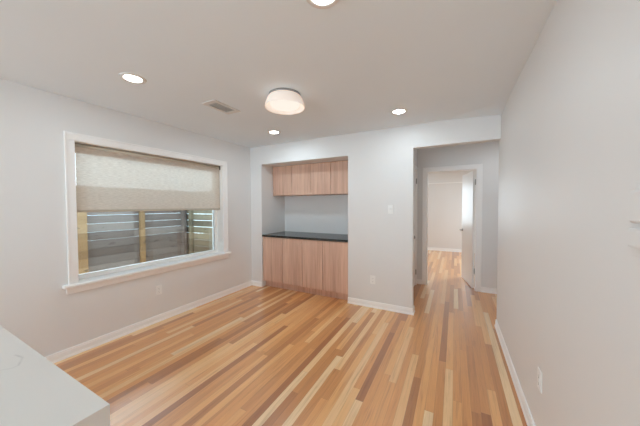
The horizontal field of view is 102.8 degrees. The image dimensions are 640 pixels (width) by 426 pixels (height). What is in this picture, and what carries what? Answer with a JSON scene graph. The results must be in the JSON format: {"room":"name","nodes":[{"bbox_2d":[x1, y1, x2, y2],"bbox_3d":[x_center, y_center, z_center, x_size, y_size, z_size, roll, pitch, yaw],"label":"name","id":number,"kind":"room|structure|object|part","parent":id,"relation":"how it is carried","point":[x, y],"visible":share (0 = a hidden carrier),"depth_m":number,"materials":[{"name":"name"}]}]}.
{"room":"dining room","nodes":[
{"label":"dining room","id":0,"kind":"room"},
{"bbox_2d":[0,78,251,356],"bbox_3d":[-3.052,0.170,1.313,0.200,2.440,7.663,1,2,28],"label":"wall","id":1,"kind":"structure","parent":0,"point":[35,308],"depth_m":2.35,"materials":[{"name":"white paint"}]},
{"bbox_2d":[62,131,231,294],"bbox_3d":[-1.987,-0.025,3.252,0.240,1.523,1.985,1,2,28],"label":"window","id":2,"kind":"structure","parent":1,"relation":"in","point":[101,278],"depth_m":2.82,"materials":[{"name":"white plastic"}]},
{"bbox_2d":[75,143,220,240],"bbox_3d":[-1.988,-0.118,3.251,0.057,1.179,1.743,1,2,28],"label":"roller shade","id":3,"kind":"object","parent":2,"relation":"attached to","point":[107,180],"visible":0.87,"depth_m":2.98,"materials":[{"name":"fabric"}]},
{"bbox_3d":[-1.973,-0.361,3.240,0.001,0.640,1.715,1,2,28],"label":"fabric panel","id":4,"kind":"part","parent":3,"relation":"part of","materials":[{"name":"fabric"}]},
{"bbox_2d":[45,280,251,363],"bbox_3d":[-1.880,1.288,3.321,0.019,0.083,2.847,1,2,28],"label":"baseboard","id":5,"kind":"structure","parent":1,"relation":"attached to","point":[69,352],"depth_m":2.89,"materials":[{"name":"white paint"}]},
{"bbox_2d":[156,285,161,294],"bbox_3d":[-1.979,0.947,3.139,0.008,0.116,0.072,1,2,28],"label":"wall outlet","id":6,"kind":"object","parent":1,"relation":"attached to","point":[159,287],"visible":1,"depth_m":3.13,"materials":[{"name":"white plastic"}]},
{"bbox_2d":[0,0,556,147],"bbox_3d":[0.614,-1.149,2.328,5.710,0.190,12.950,1,2,28],"label":"ceiling","id":7,"kind":"structure","parent":0,"point":[351,63],"depth_m":1.75,"materials":[{"name":"paint"}]},
{"bbox_2d":[119,72,146,83],"bbox_3d":[-1.495,-1.073,2.041,0.182,0.006,0.182,1,2,28],"label":"recessed light","id":8,"kind":"object","parent":7,"relation":"in","point":[129,77],"visible":1,"depth_m":2.03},
{"bbox_2d":[201,99,240,113],"bbox_3d":[-1.018,-1.091,2.645,0.190,0.011,0.340,1,2,28],"label":"ceiling vent","id":9,"kind":"object","parent":7,"relation":"in","point":[214,104],"visible":1,"depth_m":2.63,"materials":[{"name":"metal"}]},
{"bbox_2d":[268,130,280,133],"bbox_3d":[-0.636,-1.119,3.543,0.182,0.006,0.182,1,2,28],"label":"recessed light","id":10,"kind":"object","parent":7,"relation":"in","point":[269,131],"visible":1,"depth_m":3.54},
{"bbox_2d":[265,88,304,114],"bbox_3d":[-0.324,-1.032,2.362,0.368,0.118,0.368,1,2,28],"label":"ceiling lamp","id":11,"kind":"object","parent":7,"relation":"attached to","point":[283,101],"visible":1,"depth_m":2.28,"materials":[{"name":"white glass"}]},
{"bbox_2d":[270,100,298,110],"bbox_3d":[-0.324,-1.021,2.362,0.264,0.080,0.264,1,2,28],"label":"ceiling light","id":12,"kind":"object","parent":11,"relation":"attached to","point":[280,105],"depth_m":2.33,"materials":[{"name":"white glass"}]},
{"bbox_2d":[306,0,338,8],"bbox_3d":[0.014,-1.057,1.237,0.182,0.006,0.182,1,2,28],"label":"recessed light","id":13,"kind":"object","parent":7,"relation":"in","point":[320,4],"visible":1,"depth_m":1.29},
{"bbox_2d":[390,108,407,114],"bbox_3d":[0.860,-1.104,2.781,0.182,0.006,0.182,1,2,28],"label":"recessed light","id":14,"kind":"object","parent":7,"relation":"in","point":[398,111],"visible":1,"depth_m":2.78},
{"bbox_2d":[54,250,526,425],"bbox_3d":[0.668,1.405,2.377,5.810,0.120,12.950,1,2,28],"label":"floor","id":15,"kind":"structure","parent":0,"point":[252,355],"depth_m":2.30,"materials":[{"name":"brown wood"}]},
{"bbox_2d":[0,326,109,425],"bbox_3d":[-1.538,0.948,0.668,1.774,0.910,0.933,1,2,28],"label":"kitchen island","id":16,"kind":"object","parent":15,"relation":"on","point":[34,391],"visible":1,"depth_m":0.69,"materials":[{"name":"white stone"}]},
{"bbox_3d":[-0.767,0.971,0.261,0.030,0.880,0.933,1,2,28],"label":"waterfall panel","id":17,"kind":"part","parent":16,"relation":"part of","materials":[{"name":"white stone"}]},
{"bbox_2d":[263,237,347,299],"bbox_3d":[-0.139,0.851,4.390,1.594,0.882,0.667,1,2,28],"label":"base cabinet","id":18,"kind":"object","parent":15,"relation":"on","point":[317,267],"visible":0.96,"depth_m":4.05,"materials":[{"name":"brown wood"}]},
{"bbox_3d":[-0.810,0.799,4.377,0.407,0.764,0.020,1,2,28],"label":"door","id":19,"kind":"part","parent":18,"relation":"part of","materials":[{"name":"brown wood"}]},
{"bbox_3d":[-0.455,0.802,4.189,0.383,0.764,0.020,1,2,28],"label":"door","id":20,"kind":"part","parent":18,"relation":"part of","materials":[{"name":"brown wood"}]},
{"bbox_2d":[262,231,347,241],"bbox_3d":[-0.143,0.393,4.373,1.600,0.034,0.682,1,2,28],"label":"countertop","id":21,"kind":"structure","parent":18,"relation":"on","point":[285,234],"depth_m":4.27,"materials":[{"name":"grey stone"}]},
{"bbox_3d":[-0.119,0.806,4.012,0.363,0.764,0.020,1,2,28],"label":"door","id":22,"kind":"part","parent":18,"relation":"part of","materials":[{"name":"brown wood"}]},
{"bbox_3d":[0.230,0.810,3.828,0.411,0.764,0.020,1,2,28],"label":"door","id":23,"kind":"part","parent":18,"relation":"part of","materials":[{"name":"brown wood"}]},
{"bbox_2d":[250,115,500,307],"bbox_3d":[0.569,0.058,4.044,3.653,2.480,0.783,1,2,28],"label":"wall","id":24,"kind":"structure","parent":0,"point":[381,162],"depth_m":3.55,"materials":[{"name":"white paint"}]},
{"bbox_2d":[273,160,347,195],"bbox_3d":[-0.076,-0.578,4.481,1.596,0.525,0.372,1,2,28],"label":"upper cabinet","id":25,"kind":"object","parent":24,"relation":"attached to","point":[326,178],"visible":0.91,"depth_m":4.31,"materials":[{"name":"brown wood"}]},
{"bbox_3d":[-0.678,-0.577,4.600,0.407,0.521,0.020,1,2,28],"label":"door","id":26,"kind":"part","parent":25,"relation":"part of","materials":[{"name":"brown wood"}]},
{"bbox_3d":[-0.322,-0.573,4.412,0.383,0.521,0.020,1,2,28],"label":"door","id":27,"kind":"part","parent":25,"relation":"part of","materials":[{"name":"brown wood"}]},
{"bbox_3d":[0.014,-0.570,4.235,0.363,0.521,0.020,1,2,28],"label":"door","id":28,"kind":"part","parent":25,"relation":"part of","materials":[{"name":"brown wood"}]},
{"bbox_3d":[0.362,-0.566,4.051,0.411,0.521,0.020,1,2,28],"label":"door","id":29,"kind":"part","parent":25,"relation":"part of","materials":[{"name":"brown wood"}]},
{"bbox_2d":[252,280,414,314],"bbox_3d":[0.017,1.261,3.984,2.755,0.083,0.135,1,2,28],"label":"baseboard","id":30,"kind":"structure","parent":24,"relation":"attached to","point":[405,310],"depth_m":3.50,"materials":[{"name":"white paint"}]},
{"bbox_2d":[370,275,374,283],"bbox_3d":[0.730,0.926,3.538,0.072,0.116,0.008,1,2,28],"label":"wall outlet","id":31,"kind":"object","parent":24,"relation":"attached to","point":[372,278],"visible":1,"depth_m":3.54,"materials":[{"name":"white plastic"}]},
{"bbox_2d":[388,205,392,213],"bbox_3d":[0.936,-0.047,3.390,0.072,0.116,0.025,1,2,28],"label":"light switch","id":32,"kind":"object","parent":24,"relation":"attached to","point":[390,207],"visible":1,"depth_m":3.40,"materials":[{"name":"white plastic"}]},
{"bbox_2d":[414,149,416,166],"bbox_3d":[1.392,0.075,4.043,0.100,2.440,1.317,1,2,28],"label":"wall","id":33,"kind":"structure","parent":0,"point":[415,163],"depth_m":4.39,"materials":[{"name":"white paint"}]},
{"bbox_2d":[414,165,417,284],"bbox_3d":[1.512,0.248,4.189,0.179,2.085,0.875,1,2,28],"label":"door","id":34,"kind":"structure","parent":33,"relation":"in","point":[415,167],"depth_m":4.50,"materials":[{"name":"white paint"}]},
{"bbox_2d":[428,170,475,248],"bbox_3d":[4.021,-0.043,7.831,4.600,2.440,0.100,1,2,28],"label":"wall","id":35,"kind":"structure","parent":0,"point":[445,199],"depth_m":7.86,"materials":[{"name":"white paint"}]},
{"bbox_2d":[428,247,461,251],"bbox_3d":[3.998,1.137,7.812,4.600,0.083,0.019,1,2,28],"label":"baseboard","id":36,"kind":"structure","parent":35,"relation":"attached to","point":[429,248],"depth_m":7.88,"materials":[{"name":"white paint"}]},
{"bbox_2d":[428,182,461,183],"bbox_3d":[3.989,-0.919,7.754,4.600,0.025,0.018,1,2,28],"label":"trim","id":37,"kind":"structure","parent":35,"relation":"attached to","point":[447,182],"depth_m":7.83,"materials":[{"name":"white paint"}]},
{"bbox_2d":[417,141,498,288],"bbox_3d":[2.219,0.061,4.419,4.600,2.440,0.120,1,2,28],"label":"wall","id":38,"kind":"structure","parent":0,"point":[486,153],"depth_m":4.13,"materials":[{"name":"white paint"}]},
{"bbox_2d":[422,164,482,291],"bbox_3d":[2.418,0.232,4.710,0.902,2.080,0.850,1,2,28],"label":"door","id":39,"kind":"structure","parent":38,"relation":"in","point":[471,229],"depth_m":4.42,"materials":[{"name":"white paint"}]},
{"bbox_2d":[417,279,496,293],"bbox_3d":[2.852,1.248,4.042,2.505,0.083,0.019,1,2,28],"label":"baseboard","id":40,"kind":"structure","parent":38,"relation":"attached to","point":[419,281],"depth_m":4.12,"materials":[{"name":"white paint"}]},
{"bbox_2d":[497,0,639,425],"bbox_3d":[0.342,0.205,-0.421,0.116,2.440,7.563,1,2,28],"label":"wall","id":41,"kind":"structure","parent":0,"point":[568,275],"depth_m":1.07,"materials":[{"name":"white paint"}]},
{"bbox_2d":[494,319,534,425],"bbox_3d":[0.287,1.383,-0.357,0.019,0.083,7.563,1,2,28],"label":"baseboard","id":42,"kind":"structure","parent":41,"relation":"attached to","point":[526,411],"depth_m":1.98,"materials":[{"name":"white paint"}]},
{"bbox_2d":[537,366,541,393],"bbox_3d":[1.260,0.959,1.468,0.008,0.116,0.072,1,2,28],"label":"wall outlet","id":43,"kind":"object","parent":41,"relation":"attached to","point":[539,374],"visible":1,"depth_m":1.46,"materials":[{"name":"white plastic"}]},
{"bbox_2d":[627,182,639,257],"bbox_3d":[0.828,0.020,0.638,0.018,0.203,0.180,1,2,28],"label":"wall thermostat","id":44,"kind":"object","parent":41,"relation":"attached to","point":[633,234],"visible":1,"depth_m":0.69,"materials":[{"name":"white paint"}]},
{"bbox_3d":[0.834,0.020,0.635,0.003,0.203,0.180,1,2,28],"label":"plate","id":45,"kind":"part","parent":44,"relation":"part of","materials":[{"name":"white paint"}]},
{"label":"outside","id":46,"kind":"structure","parent":0,"visible":0},
{"bbox_3d":[-6.290,1.625,6.765,10.590,0.150,18.000,1,2,28],"label":"ground","id":47,"kind":"structure","parent":46,"visible":0},
{"bbox_2d":[76,197,187,273],"bbox_3d":[-4.187,0.653,3.127,0.112,2.109,5.584,1,2,28],"label":"fence","id":48,"kind":"object","parent":47,"relation":"on","point":[98,250],"visible":0.36,"depth_m":4.59,"materials":[{"name":"grey wood"}]},
{"bbox_3d":[-3.730,0.617,3.993,0.063,2.000,0.142,1,2,28],"label":"post","id":49,"kind":"part","parent":48,"relation":"part of","materials":[{"name":"beige wood"}]},
{"bbox_3d":[-3.317,0.594,4.775,0.063,2.000,0.076,1,2,28],"label":"post","id":50,"kind":"part","parent":48,"relation":"part of","materials":[{"name":"beige wood"}]},
{"bbox_3d":[-2.928,0.572,5.484,0.088,2.000,0.070,1,2,28],"label":"post","id":51,"kind":"part","parent":48,"relation":"part of","materials":[{"name":"grey wood"}]},
{"bbox_2d":[187,210,212,253],"bbox_3d":[-2.163,0.608,5.193,1.762,2.106,0.089,1,2,28],"label":"fence","id":52,"kind":"object","parent":47,"relation":"on","point":[194,217],"visible":0.14,"depth_m":5.42,"materials":[{"name":"beige wood"}]},
{"bbox_3d":[-2.769,0.581,5.499,0.080,1.980,0.065,1,2,28],"label":"post","id":53,"kind":"part","parent":52,"relation":"part of","materials":[{"name":"beige wood"}]}
]}

